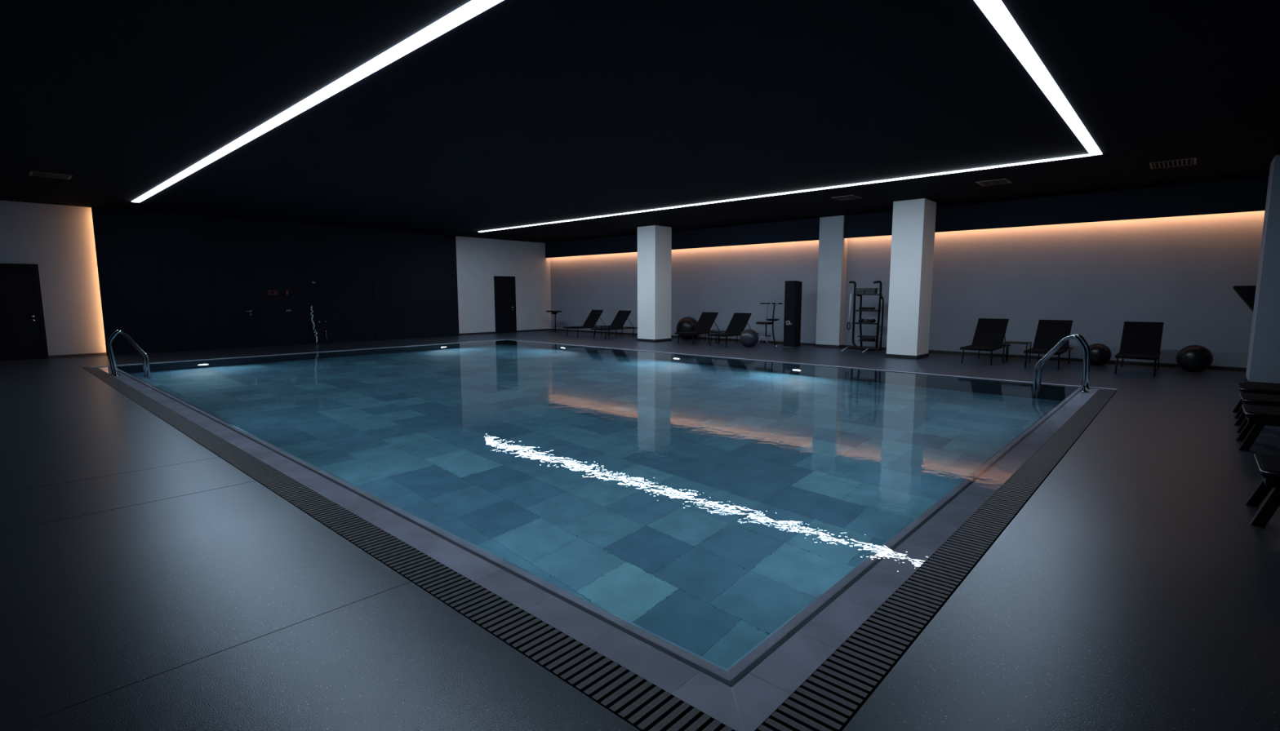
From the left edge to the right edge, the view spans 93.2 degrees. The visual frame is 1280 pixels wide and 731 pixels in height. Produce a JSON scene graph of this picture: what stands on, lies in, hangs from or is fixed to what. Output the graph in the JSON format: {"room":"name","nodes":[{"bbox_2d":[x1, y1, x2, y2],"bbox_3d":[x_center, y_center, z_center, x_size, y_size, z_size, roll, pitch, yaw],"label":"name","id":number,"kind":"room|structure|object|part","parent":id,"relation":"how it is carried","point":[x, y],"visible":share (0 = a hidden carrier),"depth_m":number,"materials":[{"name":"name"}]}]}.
{"room":"indoor swimming pool","nodes":[
{"label":"indoor swimming pool","id":0,"kind":"room"},
{"bbox_2d":[91,206,459,355],"bbox_3d":[-9.448,-2.334,17.446,0.160,3.415,9.259,6,9,42],"label":"wall","id":1,"kind":"structure","parent":0,"point":[154,268],"depth_m":16.52,"materials":[{"name":"black paint"}]},
{"bbox_2d":[210,269,257,349],"bbox_3d":[-10.699,-1.493,15.992,0.064,2.074,0.948,6,9,42],"label":"door","id":2,"kind":"structure","parent":1,"relation":"attached to","point":[233,290],"depth_m":16.00,"materials":[{"name":"black wood"}]},
{"bbox_2d":[266,288,290,297],"bbox_3d":[-9.997,-2.010,16.731,0.032,0.220,0.600,6,9,42],"label":"wall sign","id":3,"kind":"object","parent":1,"relation":"attached to","point":[269,292],"visible":1,"depth_m":16.72,"materials":[{"name":"black"}]},
{"bbox_2d":[310,280,327,343],"bbox_3d":[-9.274,-1.549,17.477,0.182,1.810,0.437,6,9,42],"label":"shower","id":4,"kind":"object","parent":1,"relation":"attached to","point":[312,281],"visible":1,"depth_m":17.44,"materials":[{"name":"silver metal"}]},
{"bbox_2d":[372,273,403,340],"bbox_3d":[-7.932,-1.854,19.051,0.006,2.074,0.908,6,9,42],"label":"door","id":5,"kind":"structure","parent":1,"relation":"attached to","point":[387,292],"depth_m":19.04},
{"bbox_2d":[0,200,551,361],"bbox_3d":[-9.902,-2.311,17.254,0.250,3.415,18.608,6,9,42],"label":"wall","id":6,"kind":"structure","parent":0,"point":[60,239],"depth_m":13.95,"materials":[{"name":"grey paint"}]},
{"bbox_2d":[0,263,48,360],"bbox_3d":[-13.553,-1.152,13.093,0.098,2.090,0.920,6,9,42],"label":"door","id":7,"kind":"structure","parent":6,"relation":"in","point":[20,335],"depth_m":13.18,"materials":[{"name":"black wood"}]},
{"bbox_2d":[48,328,551,358],"bbox_3d":[-9.717,-0.647,17.451,0.015,0.065,18.328,6,9,42],"label":"baseboard","id":8,"kind":"structure","parent":6,"relation":"attached to","point":[540,330],"depth_m":14.21,"materials":[{"name":"black"}]},
{"bbox_2d":[493,275,516,333],"bbox_3d":[-4.975,-2.257,22.441,0.098,2.090,0.910,6,9,42],"label":"door","id":9,"kind":"structure","parent":6,"relation":"in","point":[504,289],"depth_m":22.43,"materials":[{"name":"black wood"}]},
{"bbox_2d":[545,176,1268,257],"bbox_3d":[4.873,-3.607,15.921,23.175,0.575,0.030,6,9,42],"label":"trim","id":10,"kind":"structure","parent":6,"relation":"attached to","point":[1242,195],"depth_m":13.01,"materials":[{"name":"black paint"}]},
{"bbox_2d":[101,340,1098,466],"bbox_3d":[-1.940,1.014,10.740,15.180,1.699,9.873,6,9,42],"label":"wall","id":11,"kind":"structure","parent":0,"point":[494,340],"depth_m":12.58,"materials":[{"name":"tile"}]},
{"bbox_2d":[97,340,1079,669],"bbox_3d":[-1.935,0.190,10.498,14.985,0.001,9.677,6,9,42],"label":"pool water","id":12,"kind":"object","parent":11,"relation":"in","point":[701,503],"visible":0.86,"depth_m":5.46,"materials":[{"name":"blue liquid"}]},
{"bbox_2d":[90,339,1117,391],"bbox_3d":[-1.893,0.215,10.429,15.242,0.058,9.827,6,9,42],"label":"curb","id":13,"kind":"object","parent":11,"relation":"on","point":[500,340],"visible":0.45,"depth_m":12.79,"materials":[{"name":"grey stone"}]},
{"bbox_2d":[133,378,1083,730],"bbox_3d":[-1.935,0.342,10.517,14.984,0.286,9.676,6,9,42],"label":"pool edge","id":14,"kind":"object","parent":11,"relation":"on","point":[765,655],"visible":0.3,"depth_m":3.04,"materials":[{"name":"black stone"}]},
{"bbox_2d":[98,368,1098,730],"bbox_3d":[-1.935,0.198,10.499,14.980,0.001,9.672,6,9,42],"label":"pool coping","id":15,"kind":"structure","parent":14,"relation":"on","point":[790,665],"depth_m":2.85,"materials":[{"name":"grey stone"}]},
{"bbox_2d":[105,329,151,385],"bbox_3d":[-9.241,0.196,10.972,0.400,1.691,0.559,6,9,42],"label":"pool handrail","id":16,"kind":"object","parent":15,"relation":"attached to","point":[109,339],"visible":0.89,"depth_m":10.83,"materials":[{"name":"silver metal"}]},
{"bbox_2d":[1029,334,1091,427],"bbox_3d":[6.369,0.380,9.148,0.695,1.703,0.470,6,9,42],"label":"pool handrail","id":17,"kind":"object","parent":15,"relation":"attached to","point":[1081,340],"visible":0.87,"depth_m":9.02,"materials":[{"name":"silver metal"}]},
{"bbox_2d":[131,376,1081,681],"bbox_3d":[-1.942,0.181,10.644,14.776,0.001,9.469,6,9,42],"label":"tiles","id":18,"kind":"structure","parent":14,"relation":"on","point":[777,636],"depth_m":3.11,"materials":[{"name":"grey tile"}]},
{"bbox_2d":[231,424,980,671],"bbox_3d":[-1.939,1.650,10.807,14.788,0.001,9.481,6,9,42],"label":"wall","id":19,"kind":"structure","parent":0,"point":[847,573],"depth_m":6.16,"materials":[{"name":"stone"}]},
{"bbox_2d":[0,0,1279,243],"bbox_3d":[-1.163,-3.214,9.299,23.675,0.200,18.858,6,9,42],"label":"ceiling","id":20,"kind":"structure","parent":0,"point":[522,113],"depth_m":6.50,"materials":[{"name":"black paint"}]},
{"bbox_2d":[28,170,72,179],"bbox_3d":[-9.882,-3.194,10.150,0.500,0.012,0.500,6,9,42],"label":"ceiling vent","id":21,"kind":"object","parent":20,"relation":"in","point":[33,173],"visible":1,"depth_m":10.13,"materials":[{"name":"grey metal"}]},
{"bbox_2d":[131,0,503,202],"bbox_3d":[-5.056,-2.923,7.779,15.782,0.013,0.130,6,9,42],"label":"recessed light","id":22,"kind":"object","parent":20,"relation":"in","point":[473,8],"visible":1,"depth_m":5.54,"materials":[{"name":"white plastic"}]},
{"bbox_2d":[480,154,1090,232],"bbox_3d":[0.703,-3.665,14.056,15.782,0.013,0.085,6,9,42],"label":"recessed light","id":23,"kind":"object","parent":20,"relation":"in","point":[1085,155],"visible":1,"depth_m":11.27,"materials":[{"name":"white plastic"}]},
{"bbox_2d":[831,195,862,200],"bbox_3d":[4.319,-3.504,12.627,0.470,0.012,0.480,6,9,42],"label":"ceiling vent","id":24,"kind":"object","parent":20,"relation":"in","point":[842,197],"visible":1,"depth_m":12.63,"materials":[{"name":"grey metal"}]},
{"bbox_2d":[975,178,1012,186],"bbox_3d":[6.391,-3.309,10.926,0.480,0.012,0.500,6,9,42],"label":"ceiling vent","id":25,"kind":"object","parent":20,"relation":"in","point":[980,183],"visible":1,"depth_m":10.91,"materials":[{"name":"grey metal"}]},
{"bbox_2d":[973,0,1102,155],"bbox_3d":[3.698,-2.679,5.585,0.132,0.013,8.658,6,9,42],"label":"recessed light","id":26,"kind":"object","parent":20,"relation":"in","point":[995,11],"visible":1,"depth_m":5.29,"materials":[{"name":"white plastic"}]},
{"bbox_2d":[1149,157,1196,168],"bbox_3d":[8.248,-3.129,9.366,0.540,0.012,0.600,6,9,42],"label":"ceiling vent","id":27,"kind":"object","parent":20,"relation":"in","point":[1190,158],"visible":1,"depth_m":9.35,"materials":[{"name":"grey metal"}]},
{"bbox_2d":[0,330,1279,730],"bbox_3d":[-1.158,0.426,9.724,23.675,0.300,18.858,6,9,42],"label":"floor","id":28,"kind":"structure","parent":0,"point":[148,582],"depth_m":2.80,"materials":[{"name":"tile"}]},
{"bbox_2d":[83,367,735,730],"bbox_3d":[-5.194,0.773,6.823,15.210,0.296,0.208,6,9,42],"label":"drain grate","id":29,"kind":"object","parent":28,"relation":"in","point":[642,704],"visible":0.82,"depth_m":2.74,"materials":[{"name":"black"}]},
{"bbox_2d":[546,311,561,333],"bbox_3d":[-3.242,-1.664,22.862,0.660,0.810,0.240,6,9,42],"label":"stand","id":30,"kind":"object","parent":28,"relation":"on","point":[554,313],"visible":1,"depth_m":22.77,"materials":[{"name":"black metal"}]},
{"bbox_2d":[563,310,608,337],"bbox_3d":[-1.779,-1.455,20.735,0.570,0.885,1.753,6,9,42],"label":"sun lounger","id":31,"kind":"object","parent":28,"relation":"on","point":[591,321],"visible":0.89,"depth_m":20.80,"materials":[{"name":"black fabric"}]},
{"bbox_3d":[-2.066,-1.300,20.436,0.570,0.022,0.900,6,9,42],"label":"seat","id":32,"kind":"part","parent":31,"relation":"part of","materials":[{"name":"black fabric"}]},
{"bbox_3d":[-1.776,-1.315,20.755,0.568,0.028,1.746,6,9,42],"label":"frame","id":33,"kind":"part","parent":31,"relation":"part of","materials":[{"name":"black metal"}]},
{"bbox_3d":[-1.622,-1.637,20.889,0.570,0.559,0.473,6,9,42],"label":"backrest","id":34,"kind":"part","parent":31,"relation":"part of","materials":[{"name":"black fabric"}]},
{"bbox_2d":[600,325,616,337],"bbox_3d":[-1.059,-1.174,20.576,0.360,0.360,0.400,6,9,42],"label":"side table","id":35,"kind":"object","parent":28,"relation":"on","point":[601,326],"visible":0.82,"depth_m":20.54,"materials":[{"name":"black metal"}]},
{"bbox_2d":[590,310,637,339],"bbox_3d":[-0.803,-1.353,19.852,0.570,0.885,1.753,6,9,42],"label":"sun lounger","id":36,"kind":"object","parent":28,"relation":"on","point":[621,317],"visible":0.94,"depth_m":19.93,"materials":[{"name":"black metal"}]},
{"bbox_3d":[-1.091,-1.198,19.553,0.570,0.022,0.900,6,9,42],"label":"seat","id":37,"kind":"part","parent":36,"relation":"part of","materials":[{"name":"black fabric"}]},
{"bbox_3d":[-0.801,-1.213,19.871,0.568,0.028,1.746,6,9,42],"label":"frame","id":38,"kind":"part","parent":36,"relation":"part of","materials":[{"name":"black metal"}]},
{"bbox_3d":[-0.646,-1.535,20.005,0.570,0.559,0.473,6,9,42],"label":"backrest","id":39,"kind":"part","parent":36,"relation":"part of","materials":[{"name":"black fabric"}]},
{"bbox_2d":[636,225,671,342],"bbox_3d":[0.436,-2.452,18.337,0.733,3.415,0.776,6,9,42],"label":"column","id":40,"kind":"structure","parent":28,"relation":"on","point":[654,242],"depth_m":18.07,"materials":[{"name":"white paint"}]},
{"bbox_3d":[0.438,-0.794,18.530,0.733,0.075,0.776,6,9,42],"label":"skirting","id":41,"kind":"part","parent":40,"relation":"part of","materials":[{"name":"black"}]},
{"bbox_2d":[675,316,697,339],"bbox_3d":[1.509,-1.178,19.050,0.741,0.714,0.741,6,9,42],"label":"exercise ball","id":42,"kind":"object","parent":28,"relation":"on","point":[686,324],"visible":0.85,"depth_m":18.79,"materials":[{"name":"black plastic"}]},
{"bbox_2d":[674,312,721,345],"bbox_3d":[1.777,-1.099,17.651,0.570,0.885,1.753,6,9,42],"label":"sun lounger","id":43,"kind":"object","parent":28,"relation":"on","point":[706,320],"visible":0.84,"depth_m":17.73,"materials":[{"name":"black metal"}]},
{"bbox_3d":[1.490,-0.945,17.351,0.570,0.022,0.900,6,9,42],"label":"seat","id":44,"kind":"part","parent":43,"relation":"part of","materials":[{"name":"black fabric"}]},
{"bbox_3d":[1.780,-0.960,17.669,0.568,0.028,1.746,6,9,42],"label":"frame","id":45,"kind":"part","parent":43,"relation":"part of","materials":[{"name":"black metal"}]},
{"bbox_3d":[1.935,-1.282,17.803,0.570,0.559,0.473,6,9,42],"label":"backrest","id":46,"kind":"part","parent":43,"relation":"part of","materials":[{"name":"black fabric"}]},
{"bbox_2d":[708,330,726,344],"bbox_3d":[2.221,-0.801,17.338,0.360,0.360,0.400,6,9,42],"label":"side table","id":47,"kind":"object","parent":28,"relation":"on","point":[716,331],"visible":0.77,"depth_m":17.28,"materials":[{"name":"black metal"}]},
{"bbox_2d":[706,312,758,347],"bbox_3d":[2.612,-1.012,16.894,0.570,0.885,1.753,6,9,42],"label":"sun lounger","id":48,"kind":"object","parent":28,"relation":"on","point":[739,322],"visible":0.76,"depth_m":16.97,"materials":[{"name":"black fabric"}]},
{"bbox_3d":[2.325,-0.858,16.595,0.570,0.022,0.900,6,9,42],"label":"seat","id":49,"kind":"part","parent":48,"relation":"part of","materials":[{"name":"black fabric"}]},
{"bbox_3d":[2.615,-0.872,16.913,0.568,0.028,1.746,6,9,42],"label":"frame","id":50,"kind":"part","parent":48,"relation":"part of","materials":[{"name":"black metal"}]},
{"bbox_3d":[2.770,-1.195,17.047,0.570,0.559,0.473,6,9,42],"label":"backrest","id":51,"kind":"part","parent":48,"relation":"part of","materials":[{"name":"black fabric"}]},
{"bbox_2d":[739,328,758,346],"bbox_3d":[2.953,-0.749,16.359,0.501,0.482,0.501,6,9,42],"label":"exercise ball","id":52,"kind":"object","parent":28,"relation":"on","point":[748,337],"visible":1,"depth_m":16.18,"materials":[{"name":"grey plastic"}]},
{"bbox_2d":[755,302,772,346],"bbox_3d":[3.440,-1.120,16.508,0.476,1.177,0.299,6,9,42],"label":"exercise bike","id":53,"kind":"object","parent":28,"relation":"on","point":[766,323],"visible":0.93,"depth_m":16.45,"materials":[{"name":"black metal"}]},
{"bbox_3d":[3.415,-1.159,16.472,0.470,0.070,0.220,6,9,42],"label":"seat","id":54,"kind":"part","parent":53,"relation":"part of","materials":[{"name":"black rubber"}]},
{"bbox_2d":[765,302,782,347],"bbox_3d":[3.568,-1.091,16.250,0.360,1.184,0.413,-1,7,-11],"label":"exercise bike","id":55,"kind":"object","parent":28,"relation":"on","point":[772,319],"visible":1,"depth_m":16.21,"materials":[{"name":"black metal"}]},
{"bbox_3d":[3.562,-1.230,16.260,0.360,0.070,0.360,6,9,42],"label":"seat","id":56,"kind":"part","parent":55,"relation":"part of","materials":[{"name":"black leather"}]},
{"bbox_3d":[3.603,-1.091,16.239,0.128,1.136,0.038,6,9,42],"label":"stem","id":57,"kind":"part","parent":55,"relation":"part of","materials":[{"name":"black metal"}]},
{"bbox_2d":[781,280,802,348],"bbox_3d":[4.051,-1.363,16.096,0.380,1.760,0.440,6,9,42],"label":"tower","id":58,"kind":"object","parent":28,"relation":"on","point":[793,289],"visible":1,"depth_m":15.97,"materials":[{"name":"black"}]},
{"bbox_3d":[4.052,-0.504,16.197,0.380,0.030,0.440,6,9,42],"label":"plate","id":59,"kind":"part","parent":58,"relation":"part of","materials":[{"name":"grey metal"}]},
{"bbox_2d":[814,215,847,348],"bbox_3d":[5.075,-2.187,16.005,0.674,3.415,0.332,6,9,42],"label":"column","id":60,"kind":"structure","parent":28,"relation":"on","point":[833,246],"depth_m":15.87,"materials":[{"name":"grey paint"}]},
{"bbox_3d":[5.077,-0.528,16.198,0.674,0.075,0.332,6,9,42],"label":"skirting","id":61,"kind":"part","parent":60,"relation":"part of","materials":[{"name":"black"}]},
{"bbox_2d":[841,280,884,352],"bbox_3d":[5.456,-1.193,14.737,0.899,1.732,0.443,6,9,42],"label":"rack","id":62,"kind":"object","parent":28,"relation":"on","point":[881,304],"visible":0.98,"depth_m":14.73,"materials":[{"name":"black metal"}]},
{"bbox_3d":[5.456,-1.110,15.014,0.186,1.308,0.052,6,9,42],"label":"post","id":63,"kind":"part","parent":62,"relation":"part of","materials":[{"name":"black metal"}]},
{"bbox_2d":[852,322,877,324],"bbox_3d":[5.527,-1.033,14.821,0.580,0.028,0.240,6,9,42],"label":"shelf","id":64,"kind":"object","parent":62,"relation":"attached to","point":[853,323],"depth_m":14.83,"materials":[{"name":"black metal"}]},
{"bbox_2d":[852,310,878,311],"bbox_3d":[5.527,-1.341,14.785,0.580,0.028,0.240,6,9,42],"label":"shelf","id":65,"kind":"object","parent":62,"relation":"attached to","point":[852,310],"depth_m":14.66,"materials":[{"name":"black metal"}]},
{"bbox_2d":[855,288,878,293],"bbox_3d":[5.517,-1.816,14.724,0.505,0.136,0.180,6,9,42],"label":"tray","id":66,"kind":"object","parent":62,"relation":"on","point":[858,291],"visible":0.99,"depth_m":14.64,"materials":[{"name":"grey metal"}]},
{"bbox_2d":[857,335,875,337],"bbox_3d":[5.579,-0.710,14.812,0.400,0.028,0.240,6,9,42],"label":"shelf","id":67,"kind":"object","parent":62,"relation":"attached to","point":[860,336],"depth_m":14.74,"materials":[{"name":"black metal"}]},
{"bbox_2d":[858,339,875,342],"bbox_3d":[5.587,-0.610,14.817,0.380,0.028,0.240,6,9,42],"label":"shelf","id":68,"kind":"object","parent":62,"relation":"attached to","point":[860,340],"depth_m":14.70,"materials":[{"name":"black metal"}]},
{"bbox_2d":[860,337,875,340],"bbox_3d":[5.580,-0.653,14.804,0.300,0.046,0.180,6,9,42],"label":"plate stack","id":69,"kind":"object","parent":62,"relation":"on","point":[863,339],"visible":1,"depth_m":14.73,"materials":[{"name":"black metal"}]},
{"bbox_2d":[853,293,882,295],"bbox_3d":[5.541,-1.727,14.727,0.620,0.028,0.240,6,9,42],"label":"shelf","id":70,"kind":"object","parent":62,"relation":"attached to","point":[853,294],"depth_m":14.60,"materials":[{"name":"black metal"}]},
{"bbox_2d":[869,319,875,323],"bbox_3d":[5.653,-1.085,14.700,0.090,0.090,0.180,6,9,42],"label":"foam roller","id":71,"kind":"object","parent":62,"relation":"on","point":[871,321],"visible":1,"depth_m":14.64,"materials":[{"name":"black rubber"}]},
{"bbox_2d":[885,198,936,359],"bbox_3d":[6.036,-1.892,13.469,0.674,3.415,0.816,6,9,42],"label":"column","id":72,"kind":"structure","parent":28,"relation":"on","point":[913,221],"depth_m":13.19,"materials":[{"name":"white paint"}]},
{"bbox_3d":[6.038,-0.233,13.662,0.674,0.075,0.816,6,9,42],"label":"skirting","id":73,"kind":"part","parent":72,"relation":"part of","materials":[{"name":"black"}]},
{"bbox_2d":[754,389,1116,730],"bbox_3d":[3.697,0.920,5.450,0.208,0.296,9.726,6,9,42],"label":"drain grate","id":74,"kind":"object","parent":28,"relation":"in","point":[828,700],"visible":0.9,"depth_m":2.71,"materials":[{"name":"black"}]},
{"bbox_2d":[960,318,1011,365],"bbox_3d":[7.269,-0.527,12.679,0.570,0.885,1.753,6,9,42],"label":"sun lounger","id":75,"kind":"object","parent":28,"relation":"on","point":[989,334],"visible":1,"depth_m":12.77,"materials":[{"name":"black metal"}]},
{"bbox_3d":[6.982,-0.372,12.380,0.570,0.022,0.900,6,9,42],"label":"seat","id":76,"kind":"part","parent":75,"relation":"part of","materials":[{"name":"black fabric"}]},
{"bbox_3d":[7.271,-0.387,12.698,0.568,0.028,1.746,6,9,42],"label":"frame","id":77,"kind":"part","parent":75,"relation":"part of","materials":[{"name":"black metal"}]},
{"bbox_3d":[7.426,-0.709,12.832,0.570,0.559,0.473,6,9,42],"label":"backrest","id":78,"kind":"part","parent":75,"relation":"part of","materials":[{"name":"black fabric"}]},
{"bbox_3d":[6.982,-0.156,12.016,0.025,0.303,0.056,3,7,24],"label":"leg","id":79,"kind":"part","parent":75,"relation":"part of","materials":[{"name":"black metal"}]},
{"bbox_2d":[1002,341,1031,364],"bbox_3d":[7.705,-0.264,12.369,0.420,0.430,0.420,6,9,42],"label":"side table","id":80,"kind":"object","parent":28,"relation":"on","point":[1006,342],"visible":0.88,"depth_m":12.34,"materials":[{"name":"black metal"}]},
{"bbox_3d":[7.425,-0.252,12.357,0.020,0.410,0.020,6,9,42],"label":"leg","id":81,"kind":"part","parent":80,"relation":"part of","materials":[{"name":"black metal"}]},
{"bbox_3d":[7.692,-0.286,12.648,0.020,0.410,0.020,6,9,42],"label":"leg","id":82,"kind":"part","parent":80,"relation":"part of","materials":[{"name":"black metal"}]},
{"bbox_2d":[1023,320,1073,369],"bbox_3d":[8.089,-0.441,11.936,0.570,0.885,1.753,6,9,42],"label":"sun lounger","id":83,"kind":"object","parent":28,"relation":"on","point":[1049,333],"visible":0.98,"depth_m":12.06,"materials":[{"name":"black fabric"}]},
{"bbox_3d":[7.418,-0.110,11.622,0.056,0.303,0.025,-4,8,-29],"label":"leg","id":84,"kind":"part","parent":83,"relation":"part of","materials":[{"name":"black metal"}]},
{"bbox_3d":[7.802,-0.287,11.637,0.570,0.022,0.900,6,9,42],"label":"seat","id":85,"kind":"part","parent":83,"relation":"part of","materials":[{"name":"black fabric"}]},
{"bbox_3d":[8.092,-0.301,11.955,0.568,0.028,1.746,6,9,42],"label":"frame","id":86,"kind":"part","parent":83,"relation":"part of","materials":[{"name":"black metal"}]},
{"bbox_3d":[8.247,-0.624,12.089,0.570,0.559,0.473,6,9,42],"label":"backrest","id":87,"kind":"part","parent":83,"relation":"part of","materials":[{"name":"black fabric"}]},
{"bbox_3d":[7.803,-0.070,11.274,0.025,0.303,0.056,3,7,24],"label":"leg","id":88,"kind":"part","parent":83,"relation":"part of","materials":[{"name":"black metal"}]},
{"bbox_3d":[8.671,-0.182,12.220,0.025,0.303,0.056,3,7,24],"label":"leg","id":89,"kind":"part","parent":83,"relation":"part of","materials":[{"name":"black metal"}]},
{"bbox_2d":[1088,343,1111,365],"bbox_3d":[9.074,-0.225,12.003,0.451,0.434,0.451,6,9,42],"label":"exercise ball","id":90,"kind":"object","parent":28,"relation":"on","point":[1100,354],"visible":0.83,"depth_m":11.85,"materials":[{"name":"black plastic"}]},
{"bbox_2d":[1114,321,1163,376],"bbox_3d":[9.102,-0.336,11.019,0.570,0.885,1.753,6,9,42],"label":"sun lounger","id":91,"kind":"object","parent":28,"relation":"on","point":[1140,340],"visible":1,"depth_m":11.11,"materials":[{"name":"black fabric"}]},
{"bbox_3d":[8.431,-0.005,10.705,0.056,0.303,0.025,-4,8,-29],"label":"leg","id":92,"kind":"part","parent":91,"relation":"part of","materials":[{"name":"black metal"}]},
{"bbox_3d":[8.815,-0.181,10.720,0.570,0.022,0.900,6,9,42],"label":"seat","id":93,"kind":"part","parent":91,"relation":"part of","materials":[{"name":"black fabric"}]},
{"bbox_3d":[9.104,-0.196,11.038,0.568,0.028,1.746,6,9,42],"label":"frame","id":94,"kind":"part","parent":91,"relation":"part of","materials":[{"name":"black metal"}]},
{"bbox_3d":[9.259,-0.518,11.172,0.570,0.559,0.473,6,9,42],"label":"backrest","id":95,"kind":"part","parent":91,"relation":"part of","materials":[{"name":"black fabric"}]},
{"bbox_3d":[8.815,0.035,10.357,0.025,0.303,0.056,3,7,24],"label":"leg","id":96,"kind":"part","parent":91,"relation":"part of","materials":[{"name":"black metal"}]},
{"bbox_3d":[9.684,-0.077,11.304,0.025,0.303,0.056,3,7,24],"label":"leg","id":97,"kind":"part","parent":91,"relation":"part of","materials":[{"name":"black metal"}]},
{"bbox_2d":[1176,345,1213,372],"bbox_3d":[10.090,-0.135,11.013,0.501,0.482,0.501,6,9,42],"label":"exercise ball","id":98,"kind":"object","parent":28,"relation":"on","point":[1195,358],"visible":1,"depth_m":10.87,"materials":[{"name":"black plastic"}]},
{"bbox_2d":[1232,382,1279,418],"bbox_3d":[7.630,0.472,6.394,1.920,0.355,0.576,6,9,42],"label":"lounger","id":99,"kind":"object","parent":28,"relation":"on","point":[1259,388],"visible":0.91,"depth_m":6.83,"materials":[{"name":"black fabric"}]},
{"bbox_3d":[7.128,0.437,7.157,0.150,0.250,0.090,6,9,42],"label":"leg","id":100,"kind":"part","parent":99,"relation":"part of","materials":[{"name":"black metal"}]},
{"bbox_3d":[6.825,0.476,6.827,0.150,0.250,0.090,6,9,42],"label":"leg","id":101,"kind":"part","parent":99,"relation":"part of","materials":[{"name":"black metal"}]},
{"bbox_2d":[1238,382,1279,395],"bbox_3d":[7.638,0.324,6.370,1.900,0.055,0.560,6,9,42],"label":"cushion","id":102,"kind":"object","parent":99,"relation":"on","point":[1259,388],"depth_m":6.77,"materials":[{"name":"black fabric"}]},
{"bbox_2d":[1234,392,1279,433],"bbox_3d":[6.942,0.558,5.673,1.920,0.355,0.576,6,9,42],"label":"lounger","id":103,"kind":"object","parent":28,"relation":"on","point":[1268,400],"visible":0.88,"depth_m":6.11,"materials":[{"name":"black fabric"}]},
{"bbox_3d":[6.439,0.522,6.436,0.150,0.250,0.090,6,9,42],"label":"leg","id":104,"kind":"part","parent":103,"relation":"part of","materials":[{"name":"black metal"}]},
{"bbox_3d":[6.136,0.561,6.106,0.150,0.250,0.090,6,9,42],"label":"leg","id":105,"kind":"part","parent":103,"relation":"part of","materials":[{"name":"black metal"}]},
{"bbox_2d":[1240,392,1279,407],"bbox_3d":[6.949,0.409,5.649,1.900,0.055,0.560,6,9,42],"label":"cushion","id":106,"kind":"object","parent":103,"relation":"on","point":[1268,400],"depth_m":6.06,"materials":[{"name":"black fabric"}]},
{"bbox_2d":[1235,404,1279,451],"bbox_3d":[6.287,0.638,4.989,1.920,0.355,0.576,6,9,42],"label":"lounger","id":107,"kind":"object","parent":28,"relation":"on","point":[1257,417],"visible":1,"depth_m":5.40,"materials":[{"name":"black fabric"}]},
{"bbox_3d":[5.785,0.603,5.753,0.150,0.250,0.090,6,9,42],"label":"leg","id":108,"kind":"part","parent":107,"relation":"part of","materials":[{"name":"black metal"}]},
{"bbox_3d":[5.482,0.642,5.422,0.150,0.250,0.090,6,9,42],"label":"leg","id":109,"kind":"part","parent":107,"relation":"part of","materials":[{"name":"black metal"}]},
{"bbox_2d":[1242,404,1279,421],"bbox_3d":[6.295,0.490,4.965,1.900,0.055,0.560,6,9,42],"label":"cushion","id":110,"kind":"object","parent":107,"relation":"on","point":[1252,412],"depth_m":5.38,"materials":[{"name":"black fabric"}]},
{"bbox_3d":[6.295,0.543,4.971,1.860,0.048,0.540,6,9,42],"label":"frame","id":111,"kind":"part","parent":107,"relation":"part of","materials":[{"name":"black metal"}]},
{"bbox_2d":[1244,155,1279,385],"bbox_3d":[9.805,-1.386,9.090,0.724,3.415,0.814,6,9,42],"label":"column","id":112,"kind":"structure","parent":28,"relation":"on","point":[1263,367],"depth_m":9.02,"materials":[{"name":"grey paint"}]},
{"bbox_3d":[9.807,0.273,9.284,0.724,0.075,0.814,6,9,42],"label":"skirting","id":113,"kind":"part","parent":112,"relation":"part of","materials":[{"name":"black"}]},
{"bbox_2d":[1244,453,1279,527],"bbox_3d":[4.614,0.847,3.225,1.920,0.355,0.576,6,9,42],"label":"lounger","id":114,"kind":"object","parent":28,"relation":"on","point":[1268,464],"visible":1,"depth_m":3.67,"materials":[{"name":"black fabric"}]},
{"bbox_3d":[4.112,0.812,3.988,0.150,0.250,0.090,6,9,42],"label":"leg","id":115,"kind":"part","parent":114,"relation":"part of","materials":[{"name":"black metal"}]},
{"bbox_3d":[3.809,0.851,3.658,0.150,0.250,0.090,6,9,42],"label":"leg","id":116,"kind":"part","parent":114,"relation":"part of","materials":[{"name":"black metal"}]},
{"bbox_2d":[1255,453,1279,479],"bbox_3d":[4.621,0.699,3.201,1.900,0.055,0.560,6,9,42],"label":"cushion","id":117,"kind":"object","parent":114,"relation":"on","point":[1268,464],"depth_m":3.73,"materials":[{"name":"black fabric"}]},
{"bbox_3d":[4.622,0.752,3.207,1.860,0.048,0.540,6,9,42],"label":"frame","id":118,"kind":"part","parent":114,"relation":"part of","materials":[{"name":"black metal"}]},
{"bbox_2d":[550,210,1264,368],"bbox_3d":[5.106,-2.226,16.338,23.675,3.415,0.250,6,9,42],"label":"wall","id":119,"kind":"structure","parent":0,"point":[1180,273],"depth_m":13.36,"materials":[{"name":"grey paint"}]},
{"bbox_2d":[551,328,1246,371],"bbox_3d":[5.019,-0.551,16.435,23.175,0.065,0.015,6,9,42],"label":"baseboard","id":120,"kind":"structure","parent":119,"relation":"attached to","point":[1167,365],"depth_m":13.61,"materials":[{"name":"black"}]},
{"bbox_2d":[1232,285,1256,311],"bbox_3d":[10.796,-1.093,10.509,0.750,0.580,0.837,6,9,42],"label":"wall speaker","id":121,"kind":"object","parent":119,"relation":"attached to","point":[1246,293],"visible":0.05,"depth_m":10.33,"materials":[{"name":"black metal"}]}
]}

